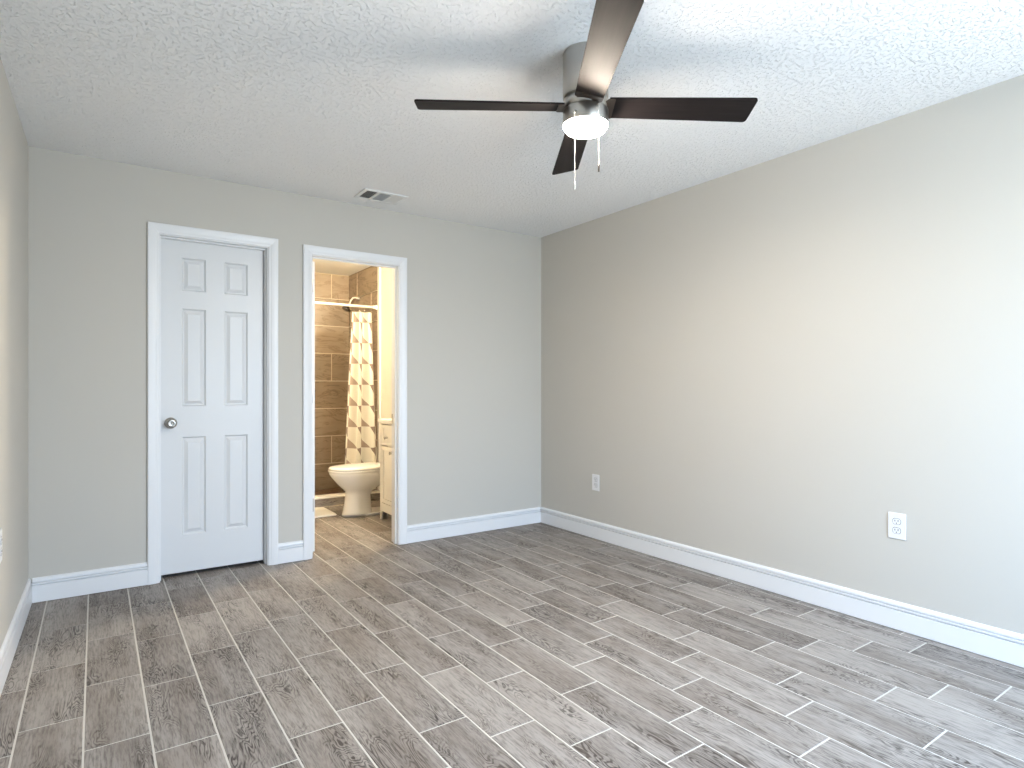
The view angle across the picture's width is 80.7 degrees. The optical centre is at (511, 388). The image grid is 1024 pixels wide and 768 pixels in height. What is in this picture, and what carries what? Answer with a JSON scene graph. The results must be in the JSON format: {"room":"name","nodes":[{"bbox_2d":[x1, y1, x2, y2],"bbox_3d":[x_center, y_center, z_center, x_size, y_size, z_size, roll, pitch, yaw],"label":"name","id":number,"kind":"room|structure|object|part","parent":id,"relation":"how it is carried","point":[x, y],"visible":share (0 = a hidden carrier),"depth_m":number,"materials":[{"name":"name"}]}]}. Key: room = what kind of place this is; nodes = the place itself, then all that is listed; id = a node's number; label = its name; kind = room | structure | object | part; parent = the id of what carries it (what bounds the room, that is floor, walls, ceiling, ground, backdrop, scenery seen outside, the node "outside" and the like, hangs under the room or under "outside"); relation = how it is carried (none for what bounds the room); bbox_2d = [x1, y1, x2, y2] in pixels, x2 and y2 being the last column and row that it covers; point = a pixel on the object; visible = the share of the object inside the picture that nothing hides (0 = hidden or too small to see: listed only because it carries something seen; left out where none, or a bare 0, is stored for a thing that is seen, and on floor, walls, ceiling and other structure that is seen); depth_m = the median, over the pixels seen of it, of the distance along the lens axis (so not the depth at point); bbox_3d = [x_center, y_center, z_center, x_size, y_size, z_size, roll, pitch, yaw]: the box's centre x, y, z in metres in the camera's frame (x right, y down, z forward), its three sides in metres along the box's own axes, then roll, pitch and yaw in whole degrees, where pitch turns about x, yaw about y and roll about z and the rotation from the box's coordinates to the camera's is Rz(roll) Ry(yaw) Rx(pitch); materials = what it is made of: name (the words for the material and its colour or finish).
{"room":"empty bedroom","nodes":[
{"label":"empty bedroom","id":0,"kind":"room"},
{"bbox_2d":[0,57,27,647],"bbox_3d":[-1.265,-0.072,1.164,0.120,2.440,4.872,0,0,-34],"label":"wall","id":1,"kind":"structure","parent":0,"point":[13,142],"depth_m":2.66,"materials":[{"name":"beige paint"}]},
{"bbox_2d":[0,529,1,562],"bbox_3d":[-1.973,0.610,2.327,0.008,0.124,0.078,0,0,-35],"label":"electrical outlet","id":2,"kind":"object","parent":1,"relation":"attached to","point":[0,529],"visible":1,"depth_m":2.32,"materials":[{"name":"white plastic"}]},
{"bbox_2d":[0,578,31,695],"bbox_3d":[-1.242,1.080,1.252,0.016,0.130,4.751,0,0,-34],"label":"baseboard","id":3,"kind":"structure","parent":1,"relation":"attached to","point":[8,648],"depth_m":2.61,"materials":[{"name":"white wood"}]},
{"bbox_2d":[28,146,540,582],"bbox_3d":[-1.215,-0.072,4.230,3.720,2.440,0.120,0,0,-35],"label":"wall","id":4,"kind":"structure","parent":0,"point":[474,292],"depth_m":3.77,"materials":[{"name":"beige paint"}]},
{"bbox_2d":[32,562,147,602],"bbox_3d":[-2.343,1.080,3.368,0.527,0.130,0.016,0,0,-35],"label":"baseboard","id":5,"kind":"structure","parent":4,"relation":"attached to","point":[53,587],"depth_m":3.35,"materials":[{"name":"white wood"}]},
{"bbox_2d":[161,238,262,574],"bbox_3d":[-1.863,0.112,3.773,0.589,2.024,0.099,0,0,-35],"label":"door","id":6,"kind":"structure","parent":4,"relation":"in","point":[212,295],"depth_m":3.77,"materials":[{"name":"white wood"}]},
{"bbox_3d":[-2.046,0.211,3.621,0.057,0.057,0.054,0,0,-35],"label":"knob","id":7,"kind":"part","parent":6,"relation":"part of","materials":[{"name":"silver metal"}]},
{"bbox_2d":[147,221,277,584],"bbox_3d":[-1.859,0.088,3.774,0.731,2.120,0.138,0,0,-35],"label":"door frame","id":8,"kind":"structure","parent":4,"relation":"attached to","point":[155,231],"depth_m":3.73,"materials":[{"name":"white wood"}]},
{"bbox_2d":[278,540,302,563],"bbox_3d":[-1.460,1.080,3.979,0.159,0.130,0.016,0,0,-35],"label":"baseboard","id":9,"kind":"structure","parent":4,"relation":"attached to","point":[288,551],"depth_m":3.97,"materials":[{"name":"white wood"}]},
{"bbox_2d":[313,261,314,551],"bbox_3d":[-1.559,0.127,4.437,0.035,2.018,0.622,0,0,-35],"label":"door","id":10,"kind":"structure","parent":4,"relation":"in","point":[313,261],"depth_m":4.20,"materials":[{"name":"white wood"}]},
{"bbox_2d":[303,244,406,559],"bbox_3d":[-1.119,0.094,4.286,0.751,2.108,0.138,0,0,-35],"label":"door frame","id":11,"kind":"structure","parent":4,"relation":"attached to","point":[398,265],"depth_m":4.37,"materials":[{"name":"white wood"}]},
{"bbox_2d":[407,507,540,543],"bbox_3d":[-0.268,1.080,4.802,1.237,0.130,0.016,0,0,-35],"label":"baseboard","id":12,"kind":"structure","parent":4,"relation":"attached to","point":[487,522],"depth_m":4.76,"materials":[{"name":"white wood"}]},
{"bbox_2d":[315,272,348,489],"bbox_3d":[-2.432,-0.069,6.593,1.324,2.446,0.060,0,0,-35],"label":"wall","id":13,"kind":"structure","parent":0,"point":[331,321],"depth_m":6.81,"materials":[{"name":"brown tile"}]},
{"bbox_2d":[349,266,391,489],"bbox_3d":[-1.135,-0.069,5.942,0.098,2.446,2.605,0,0,-35],"label":"wall","id":14,"kind":"structure","parent":0,"point":[386,273],"depth_m":6.17,"materials":[{"name":"beige paint"}]},
{"bbox_2d":[315,301,376,309],"bbox_3d":[-1.936,-0.836,5.871,1.316,0.052,0.052,0,0,-35],"label":"shower rod","id":15,"kind":"object","parent":14,"relation":"attached to","point":[316,302],"visible":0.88,"depth_m":6.04,"materials":[{"name":"white metal"}]},
{"bbox_2d":[344,304,376,491],"bbox_3d":[-1.528,0.090,6.096,0.356,1.886,0.156,0,0,-35],"label":"shower curtain","id":16,"kind":"object","parent":15,"relation":"hanging from","point":[360,447],"visible":0.83,"depth_m":6.11,"materials":[{"name":"white fabric"}]},
{"bbox_2d":[342,296,359,311],"bbox_3d":[-1.766,-0.922,6.615,0.194,0.184,0.102,0,0,-35],"label":"sprayer","id":17,"kind":"object","parent":14,"relation":"attached to","point":[346,308],"visible":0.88,"depth_m":6.60,"materials":[{"name":"silver metal"}]},
{"bbox_2d":[377,267,380,490],"bbox_3d":[-1.366,-0.122,6.198,0.018,2.340,0.059,0,0,-35],"label":"trim","id":18,"kind":"structure","parent":14,"relation":"attached to","point":[378,268],"depth_m":6.19,"materials":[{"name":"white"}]},
{"bbox_2d":[0,488,1023,767],"bbox_3d":[-0.604,1.202,3.328,3.740,0.132,7.700,0,0,-35],"label":"floor","id":19,"kind":"structure","parent":0,"point":[536,645],"depth_m":2.44,"materials":[{"name":"grey tile"}]},
{"bbox_2d":[315,507,336,517],"bbox_3d":[-1.903,1.140,5.467,0.515,0.015,0.413,0,0,-35],"label":"bath mat","id":20,"kind":"object","parent":19,"relation":"on","point":[319,511],"visible":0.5,"depth_m":5.50,"materials":[{"name":"white fabric"}]},
{"bbox_2d":[315,490,379,507],"bbox_3d":[-1.913,1.099,5.835,1.317,0.098,0.138,0,0,-35],"label":"shower curb","id":21,"kind":"object","parent":19,"relation":"on","point":[326,500],"visible":0.23,"depth_m":5.90,"materials":[{"name":"brown tile"}]},
{"bbox_3d":[-1.913,1.059,5.835,1.317,0.017,0.138,0,0,-35],"label":"sill","id":22,"kind":"part","parent":21,"relation":"part of","materials":[{"name":"white stone"}]},
{"bbox_2d":[328,462,379,516],"bbox_3d":[-1.335,0.765,5.533,0.695,0.764,0.388,0,0,-35],"label":"toilet","id":23,"kind":"object","parent":19,"relation":"on","point":[358,480],"visible":0.63,"depth_m":5.38,"materials":[{"name":"white ceramic"}]},
{"bbox_3d":[-1.405,0.740,5.485,0.525,0.019,0.388,0,0,-35],"label":"seat","id":24,"kind":"part","parent":23,"relation":"part of","materials":[{"name":"white ceramic"}]},
{"bbox_3d":[-1.401,0.713,5.487,0.527,0.030,0.386,0,0,-35],"label":"lid","id":25,"kind":"part","parent":23,"relation":"part of","materials":[{"name":"white ceramic"}]},
{"bbox_2d":[378,418,391,518],"bbox_3d":[-0.817,0.670,5.077,0.370,0.954,0.785,0,0,-35],"label":"vanity cabinet","id":26,"kind":"object","parent":19,"relation":"on","point":[385,424],"visible":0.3,"depth_m":5.20,"materials":[{"name":"white paint"}]},
{"bbox_2d":[378,418,391,423],"bbox_3d":[-0.811,0.284,5.081,0.355,0.031,0.785,0,0,-35],"label":"countertop","id":27,"kind":"structure","parent":26,"relation":"on","point":[387,420],"depth_m":5.18,"materials":[{"name":"white stone"}]},
{"bbox_3d":[-1.062,0.406,5.176,0.018,0.175,0.249,0,0,-35],"label":"drawer","id":28,"kind":"part","parent":26,"relation":"part of","materials":[{"name":"white paint"}]},
{"bbox_3d":[-1.062,0.749,5.176,0.018,0.492,0.249,0,0,-35],"label":"cabinet door","id":29,"kind":"part","parent":26,"relation":"part of","materials":[{"name":"white paint"}]},
{"bbox_2d":[0,0,1023,275],"bbox_3d":[-0.604,-1.342,3.328,3.740,0.100,7.700,0,0,-35],"label":"ceiling","id":30,"kind":"structure","parent":0,"point":[314,98],"depth_m":2.56,"materials":[{"name":"white paint"}]},
{"bbox_2d":[354,188,407,204],"bbox_3d":[-0.881,-1.286,4.058,0.304,0.010,0.212,0,0,-35],"label":"ceiling vent","id":31,"kind":"object","parent":30,"relation":"in","point":[370,194],"visible":1,"depth_m":4.05,"materials":[{"name":"white metal"}]},
{"bbox_2d":[414,0,757,189],"bbox_3d":[0.284,-1.015,2.330,1.003,0.554,1.002,0,0,43],"label":"ceiling fan","id":32,"kind":"object","parent":30,"relation":"attached to","point":[589,66],"visible":1,"depth_m":2.28,"materials":[{"name":"brown wood"}]},
{"bbox_3d":[-0.085,-1.085,2.317,0.566,0.033,0.130,0,0,-2],"label":"fan blade","id":33,"kind":"part","parent":32,"relation":"part of","materials":[{"name":"brown wood"}]},
{"bbox_3d":[0.271,-1.076,2.699,0.130,0.036,0.566,0,-1,-2],"label":"fan blade","id":34,"kind":"part","parent":32,"relation":"part of","materials":[{"name":"brown wood"}]},
{"bbox_3d":[0.236,-0.899,2.248,0.006,0.282,0.017,0,0,30],"label":"pull chain","id":35,"kind":"part","parent":32,"relation":"part of","materials":[{"name":"metal"}]},
{"bbox_2d":[563,116,607,138],"bbox_3d":[0.284,-1.003,2.330,0.172,0.026,0.172,0,0,-35],"label":"diffuser","id":36,"kind":"object","parent":32,"relation":"attached to","point":[586,127],"depth_m":2.29,"materials":[{"name":"white glass"}]},
{"bbox_3d":[0.320,-0.941,2.243,0.006,0.238,0.017,0,0,-22],"label":"pull chain","id":37,"kind":"part","parent":32,"relation":"part of","materials":[{"name":"metal"}]},
{"bbox_3d":[0.297,-1.094,1.961,0.130,0.036,0.566,0,-1,-2],"label":"fan blade","id":38,"kind":"part","parent":32,"relation":"part of","materials":[{"name":"brown wood"}]},
{"bbox_3d":[0.653,-1.084,2.343,0.566,0.036,0.130,0,-1,-2],"label":"fan blade","id":39,"kind":"part","parent":32,"relation":"part of","materials":[{"name":"brown wood"}]},
{"bbox_2d":[541,75,1023,634],"bbox_3d":[1.684,-0.072,3.201,0.120,2.440,4.870,0,0,-35],"label":"wall","id":40,"kind":"structure","parent":0,"point":[768,362],"depth_m":3.17,"materials":[{"name":"beige paint"}]},
{"bbox_2d":[592,474,598,490],"bbox_3d":[0.638,0.720,4.601,0.008,0.124,0.078,0,0,-35],"label":"electrical outlet","id":41,"kind":"object","parent":40,"relation":"attached to","point":[595,478],"visible":1,"depth_m":4.60,"materials":[{"name":"white plastic"}]},
{"bbox_2d":[540,507,1023,667],"bbox_3d":[1.594,1.080,3.211,0.016,0.130,4.750,0,0,-35],"label":"baseboard","id":42,"kind":"structure","parent":40,"relation":"attached to","point":[999,644],"depth_m":3.15,"materials":[{"name":"white wood"}]},
{"bbox_2d":[888,512,905,540],"bbox_3d":[1.833,0.656,2.872,0.008,0.124,0.078,0,0,-35],"label":"electrical outlet","id":43,"kind":"object","parent":40,"relation":"attached to","point":[896,521],"visible":1,"depth_m":2.87,"materials":[{"name":"white plastic"}]},
{"bbox_2d":[892,527,900,533],"bbox_3d":[1.831,0.678,2.871,0.003,0.030,0.038,0,0,-35],"label":"receptacle","id":44,"kind":"object","parent":43,"relation":"attached to","point":[895,530],"depth_m":2.87,"materials":[{"name":"white plastic"}]},
{"bbox_2d":[892,518,900,524],"bbox_3d":[1.831,0.635,2.871,0.003,0.030,0.038,0,0,-35],"label":"receptacle","id":45,"kind":"object","parent":43,"relation":"attached to","point":[895,521],"depth_m":2.87,"materials":[{"name":"white plastic"}]}
]}

